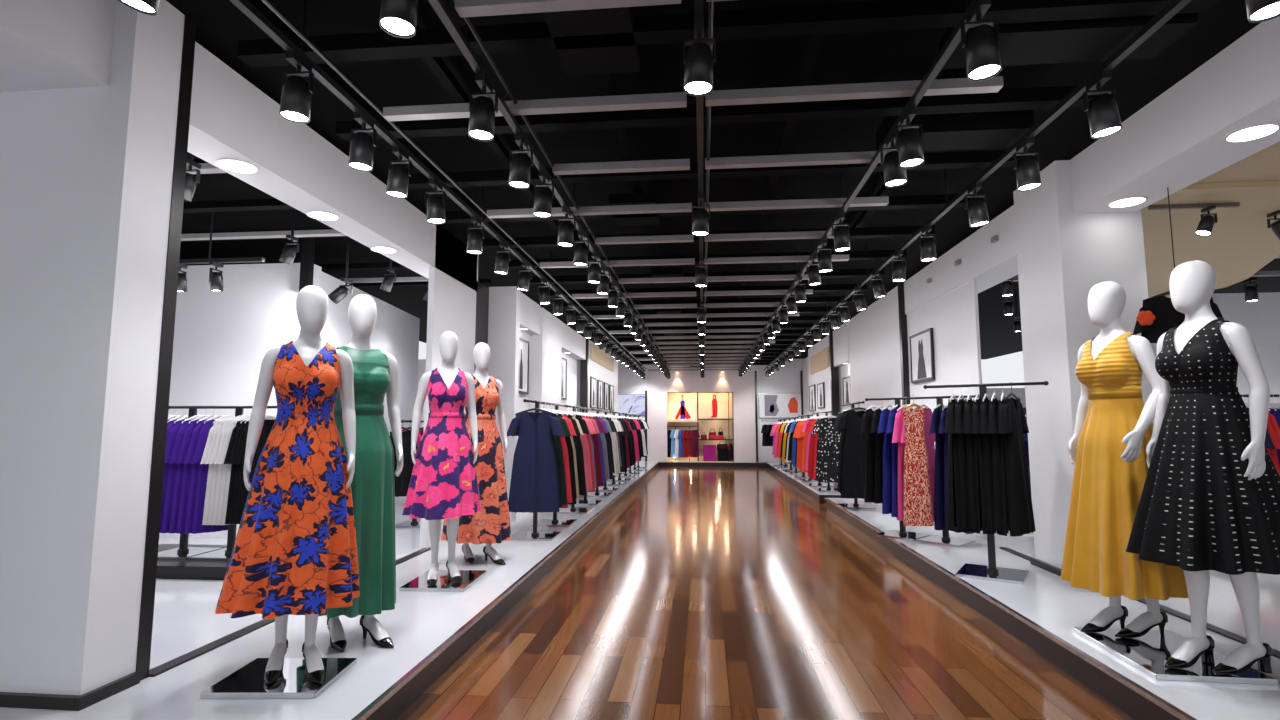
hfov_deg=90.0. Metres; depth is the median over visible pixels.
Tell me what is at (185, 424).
dress
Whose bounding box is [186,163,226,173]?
trim
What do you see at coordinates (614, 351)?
track spotlight
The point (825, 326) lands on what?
track spotlight
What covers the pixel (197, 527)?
dress
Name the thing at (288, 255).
track spotlight
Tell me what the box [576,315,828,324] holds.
trim
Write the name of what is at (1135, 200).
recessed light
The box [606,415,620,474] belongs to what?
dress
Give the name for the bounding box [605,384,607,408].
print
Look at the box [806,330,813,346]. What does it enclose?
track spotlight
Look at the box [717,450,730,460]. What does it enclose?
cube
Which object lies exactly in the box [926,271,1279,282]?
trim
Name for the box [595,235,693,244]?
trim
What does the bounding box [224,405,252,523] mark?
dress
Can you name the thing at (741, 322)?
ceiling beam
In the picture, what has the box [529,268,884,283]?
trim
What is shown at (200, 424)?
dress
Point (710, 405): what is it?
poster
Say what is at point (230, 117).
wall
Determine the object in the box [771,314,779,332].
track spotlight
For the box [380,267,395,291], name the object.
track spotlight
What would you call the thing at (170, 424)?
dress
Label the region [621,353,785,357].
ceiling beam
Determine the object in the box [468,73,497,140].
track spotlight
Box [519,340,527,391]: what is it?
print
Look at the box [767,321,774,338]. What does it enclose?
track spotlight
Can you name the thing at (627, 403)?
wall screen
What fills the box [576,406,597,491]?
dress
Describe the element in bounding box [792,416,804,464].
dress
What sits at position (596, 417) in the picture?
dress
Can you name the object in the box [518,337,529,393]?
picture frame
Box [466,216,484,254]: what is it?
track spotlight
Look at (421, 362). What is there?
wall
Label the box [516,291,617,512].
wall
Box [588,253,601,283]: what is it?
track spotlight
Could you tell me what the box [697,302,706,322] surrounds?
track spotlight
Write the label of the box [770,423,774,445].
dress
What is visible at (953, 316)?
wall
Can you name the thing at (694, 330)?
ceiling beam
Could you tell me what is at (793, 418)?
dress
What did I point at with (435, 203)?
track spotlight
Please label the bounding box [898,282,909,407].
trim
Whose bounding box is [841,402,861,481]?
dress
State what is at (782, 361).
track spotlight
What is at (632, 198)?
trim
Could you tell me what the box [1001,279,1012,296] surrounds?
track spotlight
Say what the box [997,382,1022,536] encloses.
dress
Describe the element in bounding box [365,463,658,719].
trim
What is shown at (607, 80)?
trim
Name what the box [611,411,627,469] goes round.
dress
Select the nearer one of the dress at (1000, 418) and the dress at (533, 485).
the dress at (1000, 418)
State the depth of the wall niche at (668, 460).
20.18 m
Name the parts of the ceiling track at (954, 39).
drop rod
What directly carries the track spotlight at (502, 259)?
attached to the ceiling track at (245, 6)
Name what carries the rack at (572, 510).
on the display platform at (185, 620)
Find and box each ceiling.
[166,0,1279,358]
[1141,141,1279,297]
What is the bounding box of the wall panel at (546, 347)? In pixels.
[530,308,561,410]
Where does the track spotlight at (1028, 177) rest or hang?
attached to the ceiling track at (1174, 6)
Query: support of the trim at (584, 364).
attached to the wall at (573, 342)
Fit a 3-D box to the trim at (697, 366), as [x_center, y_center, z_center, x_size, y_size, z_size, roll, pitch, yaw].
[1.356,0.227,19.305,0.910,0.050,0.065,-1,-6,6]
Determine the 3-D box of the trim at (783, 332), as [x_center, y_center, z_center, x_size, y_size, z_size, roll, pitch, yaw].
[1.238,-0.538,13.009,4.450,0.080,0.100,-1,-6,6]
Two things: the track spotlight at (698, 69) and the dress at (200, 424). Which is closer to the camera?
the track spotlight at (698, 69)
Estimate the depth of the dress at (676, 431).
20.44 m
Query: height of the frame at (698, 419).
2.180 m
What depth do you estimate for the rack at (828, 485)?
11.47 m
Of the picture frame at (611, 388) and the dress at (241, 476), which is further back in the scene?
the picture frame at (611, 388)
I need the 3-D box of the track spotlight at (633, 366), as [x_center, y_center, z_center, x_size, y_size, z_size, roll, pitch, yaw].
[-0.164,0.169,16.765,0.150,0.281,0.134,-1,-6,6]
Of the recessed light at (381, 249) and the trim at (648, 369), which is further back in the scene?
the trim at (648, 369)
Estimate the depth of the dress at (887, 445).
6.73 m
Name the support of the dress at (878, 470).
hanging from the rack at (902, 534)
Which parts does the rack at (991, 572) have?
rail, post, plate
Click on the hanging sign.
(1157, 315)
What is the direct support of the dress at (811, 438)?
hanging from the rack at (828, 485)
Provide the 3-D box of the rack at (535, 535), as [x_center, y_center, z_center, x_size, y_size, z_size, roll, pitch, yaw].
[-1.047,1.181,7.180,0.450,1.418,1.886,-1,-6,6]
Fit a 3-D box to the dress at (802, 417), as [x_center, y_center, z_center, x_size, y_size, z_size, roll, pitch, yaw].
[3.606,1.779,14.142,0.554,1.114,0.180,0,-6,0]
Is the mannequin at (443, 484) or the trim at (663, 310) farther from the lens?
the trim at (663, 310)
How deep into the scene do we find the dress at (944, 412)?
6.27 m
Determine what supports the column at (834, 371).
attached to the wall at (823, 375)
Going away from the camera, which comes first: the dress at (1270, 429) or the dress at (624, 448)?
the dress at (1270, 429)
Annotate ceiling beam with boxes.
[237,0,1218,66]
[335,86,1095,140]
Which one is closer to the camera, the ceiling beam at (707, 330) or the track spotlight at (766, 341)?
the track spotlight at (766, 341)
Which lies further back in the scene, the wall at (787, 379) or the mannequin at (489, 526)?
the wall at (787, 379)
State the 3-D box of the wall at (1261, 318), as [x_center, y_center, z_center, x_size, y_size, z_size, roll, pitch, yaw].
[8.396,0.554,8.257,2.900,2.880,0.100,-1,-6,6]
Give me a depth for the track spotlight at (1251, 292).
7.52 m
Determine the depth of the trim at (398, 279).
7.79 m
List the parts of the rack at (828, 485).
plate, plate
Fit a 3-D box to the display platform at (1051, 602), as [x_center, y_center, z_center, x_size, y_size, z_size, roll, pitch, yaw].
[5.804,1.498,3.116,7.080,0.020,13.600,-1,-6,6]
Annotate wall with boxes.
[0,0,116,91]
[0,0,184,694]
[159,263,321,537]
[187,41,478,547]
[321,271,419,505]
[417,359,425,427]
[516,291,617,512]
[618,361,661,460]
[647,371,756,462]
[669,366,732,371]
[733,359,802,462]
[802,321,850,418]
[904,205,1017,539]
[987,343,1156,407]
[1070,16,1279,213]
[1168,292,1279,402]
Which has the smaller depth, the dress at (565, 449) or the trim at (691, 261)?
the trim at (691, 261)
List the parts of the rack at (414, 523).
plate, rail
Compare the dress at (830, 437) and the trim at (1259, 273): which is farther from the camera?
the dress at (830, 437)
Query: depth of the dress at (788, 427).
14.99 m
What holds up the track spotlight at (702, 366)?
attached to the ceiling track at (698, 4)
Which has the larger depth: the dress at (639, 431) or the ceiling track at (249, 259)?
the dress at (639, 431)
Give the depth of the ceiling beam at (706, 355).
15.82 m
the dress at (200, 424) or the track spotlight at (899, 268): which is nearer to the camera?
the dress at (200, 424)
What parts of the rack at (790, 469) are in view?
plate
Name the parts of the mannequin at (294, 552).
plate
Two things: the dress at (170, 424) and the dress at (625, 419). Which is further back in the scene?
the dress at (625, 419)
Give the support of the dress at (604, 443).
hanging from the rack at (605, 488)
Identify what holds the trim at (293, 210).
hanging from the ceiling at (893, 55)
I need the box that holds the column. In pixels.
[1013,160,1154,568]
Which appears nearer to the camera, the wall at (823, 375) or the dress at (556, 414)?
the dress at (556, 414)
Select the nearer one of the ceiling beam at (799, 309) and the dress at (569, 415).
the dress at (569, 415)
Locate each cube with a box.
[703,445,715,460]
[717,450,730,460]
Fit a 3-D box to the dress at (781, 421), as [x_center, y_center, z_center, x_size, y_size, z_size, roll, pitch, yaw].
[3.985,2.198,17.988,0.554,1.066,0.178,0,-6,4]
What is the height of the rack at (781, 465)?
1.308 m
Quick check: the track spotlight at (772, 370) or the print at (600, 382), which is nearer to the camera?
the print at (600, 382)
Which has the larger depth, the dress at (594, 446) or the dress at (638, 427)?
the dress at (638, 427)
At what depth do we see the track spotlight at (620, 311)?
8.14 m
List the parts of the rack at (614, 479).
plate, plate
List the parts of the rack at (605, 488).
plate, plate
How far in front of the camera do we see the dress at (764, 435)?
19.19 m
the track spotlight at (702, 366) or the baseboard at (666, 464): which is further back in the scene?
the baseboard at (666, 464)
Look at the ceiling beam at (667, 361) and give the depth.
17.60 m
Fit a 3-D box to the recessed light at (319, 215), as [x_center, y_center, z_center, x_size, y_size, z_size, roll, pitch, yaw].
[-2.351,-1.069,4.751,0.227,0.006,0.227,-1,-6,6]
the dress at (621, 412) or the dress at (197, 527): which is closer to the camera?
the dress at (197, 527)
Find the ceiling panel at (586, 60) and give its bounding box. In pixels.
[542,7,639,75]
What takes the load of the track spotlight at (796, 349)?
attached to the ceiling track at (1174, 6)
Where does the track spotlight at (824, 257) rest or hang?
attached to the ceiling track at (954, 39)
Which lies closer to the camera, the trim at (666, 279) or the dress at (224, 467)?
the dress at (224, 467)
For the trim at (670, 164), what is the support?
attached to the ceiling track at (439, 6)
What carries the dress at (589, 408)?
hanging from the rack at (572, 510)
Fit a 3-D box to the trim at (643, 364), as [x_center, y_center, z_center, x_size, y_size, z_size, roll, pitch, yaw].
[0.906,0.147,18.504,1.650,0.050,0.065,-1,-6,6]
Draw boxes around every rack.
[158,405,276,560]
[395,420,423,527]
[511,399,576,540]
[557,405,602,513]
[581,409,618,496]
[607,411,630,484]
[615,413,639,476]
[627,414,646,470]
[773,419,794,467]
[781,417,806,473]
[792,414,817,481]
[806,411,837,491]
[837,401,876,508]
[865,395,977,546]
[923,381,1048,584]
[1023,408,1033,534]
[1241,394,1279,396]
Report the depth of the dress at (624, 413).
14.09 m
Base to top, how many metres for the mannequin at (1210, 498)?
1.987 m
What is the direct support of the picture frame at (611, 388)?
attached to the wall at (573, 342)
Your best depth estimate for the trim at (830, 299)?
9.60 m
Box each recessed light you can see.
[215,158,259,173]
[306,210,339,220]
[370,246,397,252]
[1107,196,1147,207]
[1223,123,1279,142]
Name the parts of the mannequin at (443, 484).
plate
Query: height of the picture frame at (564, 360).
0.740 m
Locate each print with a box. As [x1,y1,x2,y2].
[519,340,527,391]
[592,379,595,406]
[599,381,601,407]
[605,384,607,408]
[611,386,612,409]
[810,386,814,409]
[818,384,822,406]
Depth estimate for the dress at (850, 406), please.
9.61 m
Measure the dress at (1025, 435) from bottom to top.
0.637 m
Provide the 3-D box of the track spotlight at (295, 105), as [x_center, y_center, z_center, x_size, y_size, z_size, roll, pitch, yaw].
[-1.542,-1.221,2.879,0.126,0.277,0.126,5,-7,-39]
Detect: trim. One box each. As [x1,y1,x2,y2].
[0,671,140,710]
[136,15,196,680]
[149,548,430,676]
[181,228,347,241]
[181,229,345,240]
[183,198,294,212]
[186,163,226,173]
[193,159,207,162]
[248,0,617,342]
[291,209,294,235]
[299,238,314,291]
[315,262,408,270]
[339,277,427,282]
[345,237,349,278]
[347,278,491,287]
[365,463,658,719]
[377,0,615,309]
[383,92,686,121]
[408,150,1022,188]
[445,194,971,222]
[455,0,680,17]
[474,282,488,371]
[482,225,934,248]
[487,203,691,217]
[508,249,906,268]
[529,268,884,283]
[540,258,694,267]
[550,284,866,296]
[552,159,689,174]
[562,296,851,307]
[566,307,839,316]
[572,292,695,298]
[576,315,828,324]
[580,338,588,412]
[588,323,820,330]
[592,330,812,336]
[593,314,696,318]
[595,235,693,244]
[599,73,680,341]
[601,335,805,341]
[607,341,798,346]
[609,193,659,225]
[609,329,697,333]
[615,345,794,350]
[619,277,694,283]
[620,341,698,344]
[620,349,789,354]
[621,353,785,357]
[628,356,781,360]
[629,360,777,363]
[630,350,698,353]
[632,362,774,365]
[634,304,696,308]
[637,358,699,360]
[643,364,699,365]
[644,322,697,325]
[645,390,646,460]
[648,369,699,370]
[651,268,683,285]
[652,336,697,338]
[657,308,680,313]
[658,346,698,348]
[663,333,682,335]
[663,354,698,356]
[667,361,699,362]
[670,366,699,368]
[677,349,692,350]
[704,231,833,241]
[704,255,848,263]
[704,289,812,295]
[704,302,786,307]
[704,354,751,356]
[704,368,750,370]
[705,151,889,168]
[705,196,888,210]
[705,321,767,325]
[705,335,758,338]
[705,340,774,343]
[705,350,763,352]
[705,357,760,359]
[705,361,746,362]
[705,363,743,365]
[705,366,741,367]
[706,0,728,1]
[706,76,1003,105]
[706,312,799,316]
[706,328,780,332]
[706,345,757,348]
[707,274,807,281]
[734,0,833,307]
[755,371,757,461]
[765,73,966,345]
[766,463,840,502]
[800,370,803,418]
[826,500,1179,719]
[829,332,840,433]
[876,110,1033,150]
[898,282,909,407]
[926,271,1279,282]
[939,13,1197,68]
[954,255,1279,265]
[990,236,998,242]
[1000,547,1031,560]
[1015,290,1017,314]
[1030,558,1061,576]
[1136,598,1279,658]
[1177,181,1279,193]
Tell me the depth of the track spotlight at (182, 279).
5.56 m
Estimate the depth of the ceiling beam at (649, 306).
9.23 m
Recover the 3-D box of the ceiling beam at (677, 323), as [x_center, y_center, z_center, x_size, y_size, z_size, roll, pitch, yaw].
[0.532,-0.610,10.937,0.910,0.050,0.065,-1,-6,6]
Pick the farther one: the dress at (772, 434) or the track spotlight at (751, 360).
the dress at (772, 434)
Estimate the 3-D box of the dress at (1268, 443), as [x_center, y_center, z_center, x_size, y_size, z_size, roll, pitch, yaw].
[5.324,0.737,5.683,0.103,0.864,0.470,2,-6,-22]
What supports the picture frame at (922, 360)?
attached to the wall at (953, 316)
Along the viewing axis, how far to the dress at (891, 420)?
6.64 m
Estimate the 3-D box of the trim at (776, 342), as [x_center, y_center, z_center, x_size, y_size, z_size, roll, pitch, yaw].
[1.402,-0.371,14.682,4.450,0.080,0.100,-1,-6,6]
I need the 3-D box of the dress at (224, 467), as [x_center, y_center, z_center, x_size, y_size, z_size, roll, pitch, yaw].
[-3.324,0.859,5.311,0.098,0.967,0.374,-4,-7,35]
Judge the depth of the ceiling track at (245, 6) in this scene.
3.49 m
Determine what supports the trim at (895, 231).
attached to the trim at (436, 65)
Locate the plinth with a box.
[156,544,228,579]
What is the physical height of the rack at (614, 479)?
1.418 m
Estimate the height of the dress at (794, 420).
1.067 m
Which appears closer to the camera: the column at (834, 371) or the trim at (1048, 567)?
the trim at (1048, 567)
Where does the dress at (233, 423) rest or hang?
hanging from the rack at (183, 552)
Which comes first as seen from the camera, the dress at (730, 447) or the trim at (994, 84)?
the trim at (994, 84)
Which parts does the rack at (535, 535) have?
plate, post, rail, plate, post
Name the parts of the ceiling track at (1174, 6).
drop rod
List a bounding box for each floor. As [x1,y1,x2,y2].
[395,466,1136,719]
[765,462,840,494]
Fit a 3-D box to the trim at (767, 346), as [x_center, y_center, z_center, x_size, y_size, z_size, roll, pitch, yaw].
[1.485,-0.287,15.519,4.450,0.080,0.100,-1,-6,6]
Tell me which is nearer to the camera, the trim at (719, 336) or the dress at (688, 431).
the trim at (719, 336)
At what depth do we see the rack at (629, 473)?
14.65 m
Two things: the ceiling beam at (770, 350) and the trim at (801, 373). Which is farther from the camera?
the trim at (801, 373)
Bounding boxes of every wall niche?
[667,393,667,460]
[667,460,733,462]
[668,393,732,460]
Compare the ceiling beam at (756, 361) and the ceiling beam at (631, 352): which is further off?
the ceiling beam at (756, 361)
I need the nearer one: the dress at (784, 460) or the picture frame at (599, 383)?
the picture frame at (599, 383)
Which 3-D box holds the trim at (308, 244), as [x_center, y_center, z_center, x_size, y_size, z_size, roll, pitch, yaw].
[-3.520,-1.041,6.772,0.100,0.680,0.080,-1,-6,6]
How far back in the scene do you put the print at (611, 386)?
16.11 m
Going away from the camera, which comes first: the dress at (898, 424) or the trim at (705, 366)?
the dress at (898, 424)
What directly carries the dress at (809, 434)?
hanging from the rack at (828, 485)
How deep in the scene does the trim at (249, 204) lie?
5.32 m
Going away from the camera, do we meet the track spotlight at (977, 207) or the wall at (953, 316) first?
the track spotlight at (977, 207)
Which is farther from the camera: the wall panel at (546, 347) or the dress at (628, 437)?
the dress at (628, 437)
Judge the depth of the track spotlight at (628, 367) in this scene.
15.95 m
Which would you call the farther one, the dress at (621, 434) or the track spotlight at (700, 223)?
the dress at (621, 434)
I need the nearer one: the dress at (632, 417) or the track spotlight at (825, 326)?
the track spotlight at (825, 326)
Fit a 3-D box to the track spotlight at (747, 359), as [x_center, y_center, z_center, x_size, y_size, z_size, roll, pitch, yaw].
[2.580,0.001,15.094,0.128,0.277,0.128,5,-7,-39]
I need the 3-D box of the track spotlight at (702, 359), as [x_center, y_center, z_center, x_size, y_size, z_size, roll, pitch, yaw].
[1.419,-0.051,14.586,0.126,0.276,0.126,5,-7,-39]
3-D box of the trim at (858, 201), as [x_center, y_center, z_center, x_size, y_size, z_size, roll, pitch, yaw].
[1.200,-1.208,4.958,1.390,0.050,0.065,-1,-6,6]
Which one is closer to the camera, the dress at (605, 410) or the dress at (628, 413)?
the dress at (605, 410)
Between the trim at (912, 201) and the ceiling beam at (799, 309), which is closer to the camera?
the trim at (912, 201)
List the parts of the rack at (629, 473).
plate, plate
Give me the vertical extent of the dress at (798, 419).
1.094 m
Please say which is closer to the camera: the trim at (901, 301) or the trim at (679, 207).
the trim at (679, 207)
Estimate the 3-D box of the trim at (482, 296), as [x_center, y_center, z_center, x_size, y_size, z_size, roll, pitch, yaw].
[-1.919,0.507,7.580,0.060,2.840,0.460,-1,-6,6]
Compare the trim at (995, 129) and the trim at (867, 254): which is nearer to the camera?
the trim at (995, 129)
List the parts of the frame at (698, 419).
shelf, shelf, shelf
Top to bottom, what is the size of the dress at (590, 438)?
1.136 m
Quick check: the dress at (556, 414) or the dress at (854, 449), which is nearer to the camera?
the dress at (556, 414)
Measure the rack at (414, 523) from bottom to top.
1.218 m
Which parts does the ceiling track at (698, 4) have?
rail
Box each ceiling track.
[179,189,264,263]
[230,0,646,371]
[428,0,669,369]
[694,0,713,355]
[738,0,977,370]
[763,0,1190,370]
[1148,202,1239,209]
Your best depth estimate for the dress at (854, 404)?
9.22 m
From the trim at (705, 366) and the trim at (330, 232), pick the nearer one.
the trim at (330, 232)
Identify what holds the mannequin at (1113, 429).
on the display platform at (1051, 602)
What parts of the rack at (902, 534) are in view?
post, plate, rail, post, plate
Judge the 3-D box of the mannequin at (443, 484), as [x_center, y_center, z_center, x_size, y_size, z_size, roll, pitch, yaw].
[-1.472,0.715,4.854,0.559,1.883,0.569,0,-6,3]
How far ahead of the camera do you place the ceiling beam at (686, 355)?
15.92 m
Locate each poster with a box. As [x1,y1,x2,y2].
[668,394,696,419]
[699,394,729,417]
[758,393,800,417]
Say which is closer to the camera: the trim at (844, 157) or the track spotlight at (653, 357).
the trim at (844, 157)
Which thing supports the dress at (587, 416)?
hanging from the rack at (572, 510)
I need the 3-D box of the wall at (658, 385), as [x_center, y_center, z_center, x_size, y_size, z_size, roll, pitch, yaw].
[1.936,1.809,20.299,3.440,2.900,0.060,-1,-6,6]
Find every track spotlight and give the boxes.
[118,0,160,15]
[177,263,187,291]
[184,158,200,201]
[209,261,223,291]
[279,51,313,123]
[279,235,298,264]
[328,277,352,303]
[348,112,376,171]
[379,0,417,37]
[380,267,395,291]
[386,146,411,198]
[423,279,428,300]
[425,179,445,223]
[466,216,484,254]
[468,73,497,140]
[494,242,510,274]
[509,134,532,188]
[516,262,531,290]
[533,171,553,217]
[538,279,550,304]
[552,292,562,314]
[557,207,574,246]
[565,303,575,324]
[573,231,588,265]
[576,314,585,332]
[584,321,592,338]
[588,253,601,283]
[593,328,601,344]
[597,267,609,294]
[599,335,606,349]
[605,339,612,353]
[608,283,618,307]
[611,344,617,357]
[616,294,625,316]
[616,348,621,360]
[621,351,625,363]
[624,306,632,326]
[625,354,629,366]
[627,358,632,368]
[630,315,638,333]
[632,361,635,371]
[635,323,642,340]
[639,330,646,345]
[644,336,650,350]
[647,342,653,355]
[651,346,655,359]
[653,350,658,362]
[656,354,661,365]
[683,15,715,95]
[692,194,709,235]
[695,257,707,286]
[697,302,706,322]
[698,323,705,334]
[698,335,704,346]
[699,345,705,354]
[699,355,704,363]
[700,364,704,369]
[746,354,751,365]
[749,350,754,362]
[752,345,758,358]
[754,341,760,354]
[758,336,764,350]
[762,328,769,344]
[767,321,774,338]
[770,363,774,372]
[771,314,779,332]
[774,360,778,370]
[778,302,787,323]
[780,354,784,365]
[783,351,790,362]
[786,290,796,313]
[788,347,793,359]
[793,277,805,302]
[793,342,800,355]
[799,336,805,351]
[806,255,820,285]
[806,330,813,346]
[814,323,821,340]
[816,239,831,272]
[821,316,830,334]
[829,309,840,328]
[832,213,850,251]
[838,300,850,321]
[852,287,867,311]
[870,271,886,298]
[880,132,906,186]
[891,251,906,281]
[895,108,923,167]
[918,226,936,261]
[960,0,1001,80]
[964,183,989,226]
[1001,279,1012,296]
[1003,296,1013,314]
[1013,137,1041,190]
[1013,315,1021,331]
[1083,70,1121,138]
[1195,205,1217,235]
[1243,277,1258,301]
[1245,0,1279,22]
[1267,210,1279,239]
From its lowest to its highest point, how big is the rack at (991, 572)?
1.498 m
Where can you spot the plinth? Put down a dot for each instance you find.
(166, 568)
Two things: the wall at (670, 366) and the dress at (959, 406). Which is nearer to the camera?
the dress at (959, 406)
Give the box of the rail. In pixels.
[668,426,696,460]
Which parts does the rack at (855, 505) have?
rail, post, plate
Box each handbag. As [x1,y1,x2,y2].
[708,428,716,438]
[709,435,723,438]
[717,441,727,449]
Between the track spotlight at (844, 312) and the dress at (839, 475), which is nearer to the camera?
the track spotlight at (844, 312)
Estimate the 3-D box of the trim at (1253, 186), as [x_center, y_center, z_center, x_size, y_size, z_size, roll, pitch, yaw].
[5.601,-1.210,4.285,3.660,0.040,0.100,-1,-6,6]
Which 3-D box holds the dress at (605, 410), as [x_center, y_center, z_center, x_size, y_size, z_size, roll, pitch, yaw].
[-0.617,1.466,11.528,0.620,1.116,0.181,-1,-6,7]
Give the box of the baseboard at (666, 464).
[659,462,765,466]
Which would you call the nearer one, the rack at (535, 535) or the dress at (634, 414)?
the rack at (535, 535)
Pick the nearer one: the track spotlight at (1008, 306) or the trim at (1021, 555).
the trim at (1021, 555)
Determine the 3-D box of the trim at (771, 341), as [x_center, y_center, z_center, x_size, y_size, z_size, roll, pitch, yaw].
[2.063,-0.371,13.322,1.470,0.050,0.065,-1,-6,6]
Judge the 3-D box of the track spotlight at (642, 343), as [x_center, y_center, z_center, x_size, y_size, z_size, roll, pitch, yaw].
[0.055,-0.383,11.254,0.128,0.277,0.128,5,-7,-39]
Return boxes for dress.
[160,405,187,532]
[161,405,200,532]
[168,405,185,420]
[169,405,207,533]
[176,405,216,533]
[184,405,218,533]
[191,405,227,533]
[200,405,230,524]
[205,405,234,524]
[209,405,239,524]
[214,405,243,524]
[219,405,247,524]
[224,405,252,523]
[228,417,265,523]
[233,418,269,523]
[237,415,273,523]
[242,405,275,499]
[390,427,417,496]
[401,422,421,457]
[507,400,563,512]
[512,401,566,506]
[517,402,570,504]
[540,402,571,507]
[540,410,576,502]
[555,403,579,504]
[556,403,580,497]
[559,406,583,499]
[565,407,589,494]
[570,405,592,490]
[574,406,595,490]
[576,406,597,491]
[581,412,599,487]
[584,407,604,485]
[585,413,601,486]
[588,408,606,485]
[588,408,607,480]
[594,410,611,478]
[597,410,614,479]
[599,409,616,472]
[601,411,617,474]
[605,410,621,472]
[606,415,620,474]
[607,412,623,465]
[607,417,614,476]
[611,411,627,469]
[613,411,629,471]
[617,412,631,467]
[620,412,633,465]
[621,412,635,464]
[624,413,636,462]
[627,415,640,461]
[628,413,640,458]
[632,417,642,460]
[633,415,644,456]
[634,414,645,453]
[636,416,647,455]
[644,420,648,453]
[667,428,672,456]
[670,429,676,456]
[674,429,680,456]
[678,428,682,456]
[682,428,686,456]
[685,428,690,456]
[689,427,699,456]
[727,443,732,459]
[761,421,766,445]
[765,423,771,445]
[770,422,778,454]
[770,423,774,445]
[772,421,781,456]
[773,422,781,457]
[775,422,782,456]
[776,423,782,457]
[779,421,786,456]
[780,417,790,461]
[781,417,791,462]
[783,418,793,458]
[784,420,794,461]
[785,422,793,460]
[789,419,798,463]
[791,417,802,465]
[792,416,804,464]
[793,419,803,467]
[795,418,808,469]
[797,414,811,471]
[802,412,816,469]
[805,416,818,476]
[807,413,821,478]
[809,411,829,479]
[811,416,833,480]
[814,413,840,482]
[833,406,850,474]
[834,410,856,491]
[835,401,866,498]
[836,404,859,493]
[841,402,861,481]
[860,400,881,502]
[870,400,884,503]
[878,397,892,513]
[886,397,897,516]
[892,404,907,520]
[900,399,916,442]
[902,395,933,525]
[920,396,935,521]
[929,404,944,529]
[938,395,949,528]
[945,384,969,531]
[954,384,966,528]
[963,391,981,529]
[971,387,995,533]
[980,383,993,531]
[988,386,1009,530]
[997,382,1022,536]
[1004,382,1035,534]
[1023,415,1027,465]
[1023,433,1029,465]
[1240,394,1279,458]
[1246,394,1279,475]
[1246,405,1274,448]
[1269,405,1279,414]
[1269,407,1279,466]
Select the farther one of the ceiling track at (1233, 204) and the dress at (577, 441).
the dress at (577, 441)
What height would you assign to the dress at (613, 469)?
1.067 m
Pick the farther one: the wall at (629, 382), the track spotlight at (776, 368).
the wall at (629, 382)
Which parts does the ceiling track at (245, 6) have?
drop rod, drop rod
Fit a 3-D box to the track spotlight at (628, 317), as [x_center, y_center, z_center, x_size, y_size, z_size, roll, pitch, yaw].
[-0.165,-0.607,9.023,0.128,0.277,0.128,5,-7,-39]
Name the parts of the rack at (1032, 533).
post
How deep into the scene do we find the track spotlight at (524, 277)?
6.53 m
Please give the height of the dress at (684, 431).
0.997 m
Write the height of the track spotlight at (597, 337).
0.281 m
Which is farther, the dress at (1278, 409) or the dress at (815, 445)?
the dress at (815, 445)
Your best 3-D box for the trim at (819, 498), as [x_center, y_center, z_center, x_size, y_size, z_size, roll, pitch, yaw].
[6.990,2.771,15.050,7.060,0.140,9.280,-1,-6,6]
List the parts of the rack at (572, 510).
plate, rail, plate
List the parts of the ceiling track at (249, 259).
drop rod, rail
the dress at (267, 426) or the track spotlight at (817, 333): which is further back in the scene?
the track spotlight at (817, 333)
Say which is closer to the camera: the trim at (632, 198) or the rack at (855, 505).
the trim at (632, 198)
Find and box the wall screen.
[618,394,644,414]
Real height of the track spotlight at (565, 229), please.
0.277 m
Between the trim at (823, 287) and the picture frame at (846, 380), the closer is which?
the trim at (823, 287)
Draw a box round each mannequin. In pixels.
[200,285,359,698]
[318,294,402,651]
[399,331,486,591]
[441,342,510,564]
[1060,281,1188,637]
[1073,260,1279,684]
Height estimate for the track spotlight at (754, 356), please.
0.277 m
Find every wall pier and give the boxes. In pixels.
[487,286,519,522]
[848,286,901,409]
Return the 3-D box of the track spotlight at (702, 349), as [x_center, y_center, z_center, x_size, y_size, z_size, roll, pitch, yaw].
[1.238,-0.234,12.748,0.126,0.276,0.126,5,-7,-39]
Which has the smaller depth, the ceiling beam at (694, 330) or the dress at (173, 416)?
the dress at (173, 416)
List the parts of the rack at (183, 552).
post, plate, plate, rail, post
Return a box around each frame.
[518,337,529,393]
[561,357,566,399]
[590,376,596,407]
[597,380,602,408]
[603,382,608,409]
[609,385,613,410]
[667,392,733,461]
[809,384,815,410]
[817,382,824,408]
[842,376,850,403]
[909,328,934,382]
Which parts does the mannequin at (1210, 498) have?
plate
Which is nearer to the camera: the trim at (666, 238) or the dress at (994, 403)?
the dress at (994, 403)
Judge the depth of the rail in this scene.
20.53 m
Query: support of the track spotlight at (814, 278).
attached to the ceiling track at (954, 39)
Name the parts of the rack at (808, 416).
plate, plate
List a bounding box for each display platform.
[0,461,657,719]
[828,498,1279,719]
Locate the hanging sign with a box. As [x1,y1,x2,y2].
[1133,187,1223,342]
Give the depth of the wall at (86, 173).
2.85 m
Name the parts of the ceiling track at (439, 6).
drop rod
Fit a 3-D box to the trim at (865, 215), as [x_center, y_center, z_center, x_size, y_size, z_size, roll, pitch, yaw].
[2.483,-0.970,9.799,0.060,0.060,20.700,-1,-6,6]
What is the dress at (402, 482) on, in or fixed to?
hanging from the rack at (414, 523)
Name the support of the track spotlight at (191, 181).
attached to the trim

